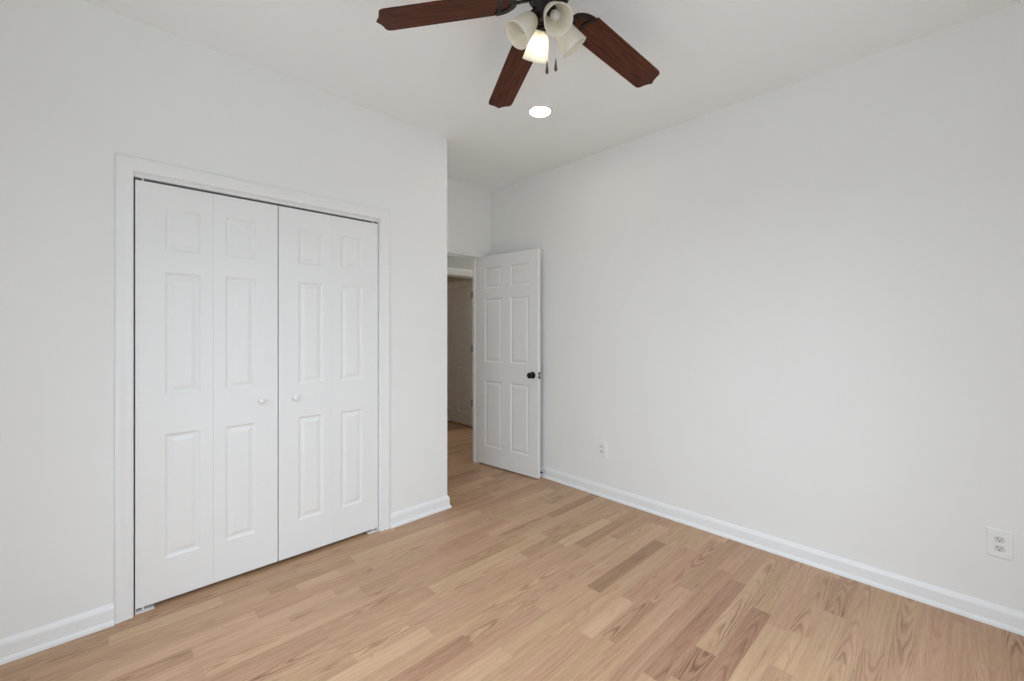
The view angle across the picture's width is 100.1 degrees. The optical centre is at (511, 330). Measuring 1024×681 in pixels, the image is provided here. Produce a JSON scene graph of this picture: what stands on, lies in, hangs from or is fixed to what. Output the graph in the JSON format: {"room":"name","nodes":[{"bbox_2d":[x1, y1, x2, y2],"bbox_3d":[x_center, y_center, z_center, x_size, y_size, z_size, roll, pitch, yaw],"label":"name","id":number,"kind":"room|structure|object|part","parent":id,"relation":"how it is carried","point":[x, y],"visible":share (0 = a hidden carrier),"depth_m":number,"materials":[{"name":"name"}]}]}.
{"room":"empty bedroom","nodes":[
{"label":"empty bedroom","id":0,"kind":"room"},
{"bbox_2d":[0,0,446,638],"bbox_3d":[-1.423,-0.059,2.357,2.503,2.739,0.120,0,0,-44],"label":"wall","id":1,"kind":"structure","parent":0,"point":[82,83],"depth_m":1.89,"materials":[{"name":"paint"}]},
{"bbox_2d":[0,603,114,664],"bbox_3d":[-1.982,1.264,1.719,0.572,0.091,0.024,0,0,-44],"label":"baseboard","id":2,"kind":"structure","parent":1,"relation":"attached to","point":[20,645],"depth_m":1.79,"materials":[{"name":"paint"}]},
{"bbox_2d":[135,178,277,614],"bbox_3d":[-1.525,0.297,2.189,0.600,2.025,0.069,0,0,-44],"label":"door","id":3,"kind":"structure","parent":1,"relation":"in","point":[206,264],"depth_m":2.16,"materials":[{"name":"paint"}]},
{"bbox_3d":[-1.358,0.379,2.327,0.035,0.035,0.035,0,0,-44],"label":"knob","id":4,"kind":"part","parent":3,"relation":"part of","materials":[{"name":"paint"}]},
{"bbox_2d":[114,153,389,623],"bbox_3d":[-1.338,0.256,2.429,1.342,2.108,0.136,0,0,-44],"label":"door frame","id":5,"kind":"structure","parent":1,"relation":"attached to","point":[127,168],"depth_m":1.96,"materials":[{"name":"paint"}]},
{"bbox_2d":[278,206,377,560],"bbox_3d":[-1.092,0.297,2.607,0.592,2.025,0.069,0,0,-44],"label":"door","id":6,"kind":"structure","parent":1,"relation":"in","point":[328,264],"depth_m":2.58,"materials":[{"name":"paint"}]},
{"bbox_3d":[-1.233,0.379,2.447,0.035,0.035,0.035,0,0,-44],"label":"knob","id":7,"kind":"part","parent":6,"relation":"part of","materials":[{"name":"paint"}]},
{"bbox_2d":[447,277,471,282],"bbox_3d":[-1.746,-0.059,6.581,3.420,2.739,2.740,0,0,-44],"label":"wall","id":8,"kind":"structure","parent":0,"point":[449,279],"depth_m":8.20,"materials":[{"name":"paint"}]},
{"bbox_2d":[447,178,490,462],"bbox_3d":[-0.567,-0.059,4.926,4.820,2.739,1.280,0,0,-44],"label":"wall","id":9,"kind":"structure","parent":0,"point":[468,206],"depth_m":4.19,"materials":[{"name":"paint"}]},
{"bbox_2d":[447,280,471,425],"bbox_3d":[-0.795,0.298,6.116,0.046,2.000,0.770,0,0,-44],"label":"door","id":10,"kind":"structure","parent":9,"relation":"in","point":[459,293],"depth_m":6.04,"materials":[{"name":"paint"}]},
{"bbox_2d":[447,267,472,426],"bbox_3d":[-0.769,0.253,5.526,0.930,2.115,0.136,0,0,-44],"label":"door frame","id":11,"kind":"structure","parent":9,"relation":"attached to","point":[452,272],"depth_m":5.64,"materials":[{"name":"paint"}]},
{"bbox_2d":[447,247,483,462],"bbox_3d":[-0.642,0.255,4.025,0.910,2.110,0.119,0,0,-44],"label":"door frame","id":12,"kind":"structure","parent":9,"relation":"attached to","point":[459,253],"depth_m":4.28,"materials":[{"name":"paint"}]},
{"bbox_2d":[478,248,540,478],"bbox_3d":[-0.040,0.285,4.019,0.758,2.026,0.149,0,0,41],"label":"door","id":13,"kind":"structure","parent":12,"relation":"in","point":[509,374],"depth_m":3.98,"materials":[{"name":"paint"}]},
{"bbox_3d":[0.164,0.392,3.784,0.062,0.062,0.060,0,0,41],"label":"knob","id":14,"kind":"part","parent":13,"relation":"part of","materials":[{"name":"black metal"}]},
{"bbox_2d":[0,420,1023,680],"bbox_3d":[-0.350,1.360,4.397,6.800,0.100,8.057,0,0,-44],"label":"floor","id":15,"kind":"structure","parent":0,"point":[524,577],"depth_m":1.96,"materials":[{"name":"brown wood"}]},
{"bbox_2d":[82,0,1023,190],"bbox_3d":[-0.312,-1.489,4.200,7.020,0.120,8.320,0,0,-44],"label":"ceiling","id":16,"kind":"structure","parent":0,"point":[709,56],"depth_m":2.23,"materials":[{"name":"paint"}]},
{"bbox_2d":[376,0,659,107],"bbox_3d":[0.186,-1.200,1.669,1.246,0.458,1.255,0,0,-44],"label":"ceiling fan","id":17,"kind":"object","parent":16,"relation":"hanging from","point":[527,32],"visible":1,"depth_m":1.70,"materials":[{"name":"brown wood"}]},
{"bbox_3d":[-0.256,-1.232,1.654,0.537,0.006,0.130,-9,7,-1],"label":"blade","id":18,"kind":"part","parent":17,"relation":"part of","materials":[{"name":"brown wood"}]},
{"bbox_3d":[0.013,-1.232,2.038,0.130,0.006,0.537,-7,-7,-20],"label":"blade","id":19,"kind":"part","parent":17,"relation":"part of","materials":[{"name":"brown wood"}]},
{"bbox_3d":[0.049,-1.161,1.635,0.108,0.109,0.108,41,-11,-13],"label":"lamp shade","id":20,"kind":"part","parent":17,"relation":"part of","materials":[{"name":"white glass"}]},
{"bbox_3d":[0.047,-1.159,1.635,0.038,0.054,0.038,41,-11,-13],"label":"bulb","id":21,"kind":"part","parent":17,"relation":"part of","materials":[{"name":"white glass"}]},
{"bbox_3d":[0.040,-1.276,1.659,0.072,0.017,0.024,-9,7,-1],"label":"blade arm","id":22,"kind":"part","parent":17,"relation":"part of","materials":[{"name":"brown metal"}]},
{"bbox_3d":[0.106,-1.161,1.744,0.108,0.109,0.108,0,40,-17],"label":"lamp shade","id":23,"kind":"part","parent":17,"relation":"part of","materials":[{"name":"white glass"}]},
{"bbox_2d":[536,24,545,31],"bbox_3d":[0.115,-1.197,1.716,0.050,0.044,0.050,0,40,-17],"label":"socket","id":24,"kind":"object","parent":17,"relation":"attached to","point":[540,27],"depth_m":1.69,"materials":[{"name":"brown metal"}]},
{"bbox_2d":[546,5,556,16],"bbox_3d":[0.149,-1.197,1.606,0.050,0.044,0.050,0,-40,-17],"label":"socket","id":25,"kind":"object","parent":17,"relation":"attached to","point":[553,7],"depth_m":1.59,"materials":[{"name":"brown metal"}]},
{"bbox_3d":[0.158,-1.159,1.576,0.038,0.054,0.038,0,-39,-17],"label":"bulb","id":26,"kind":"part","parent":17,"relation":"part of","materials":[{"name":"white glass"}]},
{"bbox_3d":[0.158,-1.161,1.578,0.108,0.109,0.108,0,-40,-17],"label":"lamp shade","id":27,"kind":"part","parent":17,"relation":"part of","materials":[{"name":"white glass"}]},
{"bbox_3d":[0.215,-1.161,1.687,0.108,0.109,0.108,-41,11,-13],"label":"lamp shade","id":28,"kind":"part","parent":17,"relation":"part of","materials":[{"name":"white glass"}]},
{"bbox_3d":[0.461,-1.232,1.901,0.537,0.006,0.130,11,-13,-36],"label":"blade","id":29,"kind":"part","parent":17,"relation":"part of","materials":[{"name":"brown wood"}]},
{"bbox_2d":[527,104,552,117],"bbox_3d":[0.183,-1.425,2.787,0.164,0.007,0.164,0,0,-44],"label":"recessed light","id":30,"kind":"object","parent":16,"relation":"in","point":[537,111],"visible":1,"depth_m":2.78,"materials":[{"name":"white plastic"}]},
{"bbox_2d":[491,1,1023,612],"bbox_3d":[1.189,-0.059,3.007,0.120,2.739,4.160,0,0,-44],"label":"wall","id":31,"kind":"structure","parent":0,"point":[794,312],"depth_m":2.38,"materials":[{"name":"paint"}]},
{"bbox_2d":[598,440,606,457],"bbox_3d":[0.714,0.936,3.407,0.009,0.126,0.083,0,0,-44],"label":"outlet","id":32,"kind":"object","parent":31,"relation":"attached to","point":[602,445],"visible":1,"depth_m":3.40,"materials":[{"name":"white plastic"}]},
{"bbox_2d":[540,466,1023,635],"bbox_3d":[1.137,1.264,2.957,0.024,0.091,3.920,0,0,-44],"label":"baseboard","id":33,"kind":"structure","parent":31,"relation":"attached to","point":[992,614],"depth_m":2.36,"materials":[{"name":"paint"}]},
{"bbox_2d":[986,526,1013,560],"bbox_3d":[2.163,0.944,1.903,0.009,0.126,0.083,0,0,-44],"label":"outlet","id":34,"kind":"object","parent":31,"relation":"attached to","point":[999,543],"visible":1,"depth_m":1.90,"materials":[{"name":"white plastic"}]},
{"bbox_2d":[994,544,1004,551],"bbox_3d":[2.161,0.964,1.902,0.003,0.028,0.034,0,0,-44],"label":"receptacle","id":35,"kind":"object","parent":34,"relation":"attached to","point":[997,547],"depth_m":1.90,"materials":[{"name":"grey plastic"}]},
{"bbox_2d":[994,536,1004,542],"bbox_3d":[2.161,0.924,1.902,0.003,0.028,0.034,0,0,-44],"label":"receptacle","id":36,"kind":"object","parent":34,"relation":"attached to","point":[997,539],"depth_m":1.90,"materials":[{"name":"grey plastic"}]},
{"bbox_3d":[-0.841,-0.059,3.471,0.120,2.739,0.675,0,0,-44],"label":"wall","id":37,"kind":"structure","parent":0,"visible":0},
{"bbox_2d":[390,495,451,528],"bbox_3d":[-0.867,1.264,3.263,0.494,0.091,0.699,0,0,-44],"label":"baseboard","id":38,"kind":"structure","parent":37,"relation":"attached to","point":[413,513],"depth_m":3.00,"materials":[{"name":"paint"}]}
]}

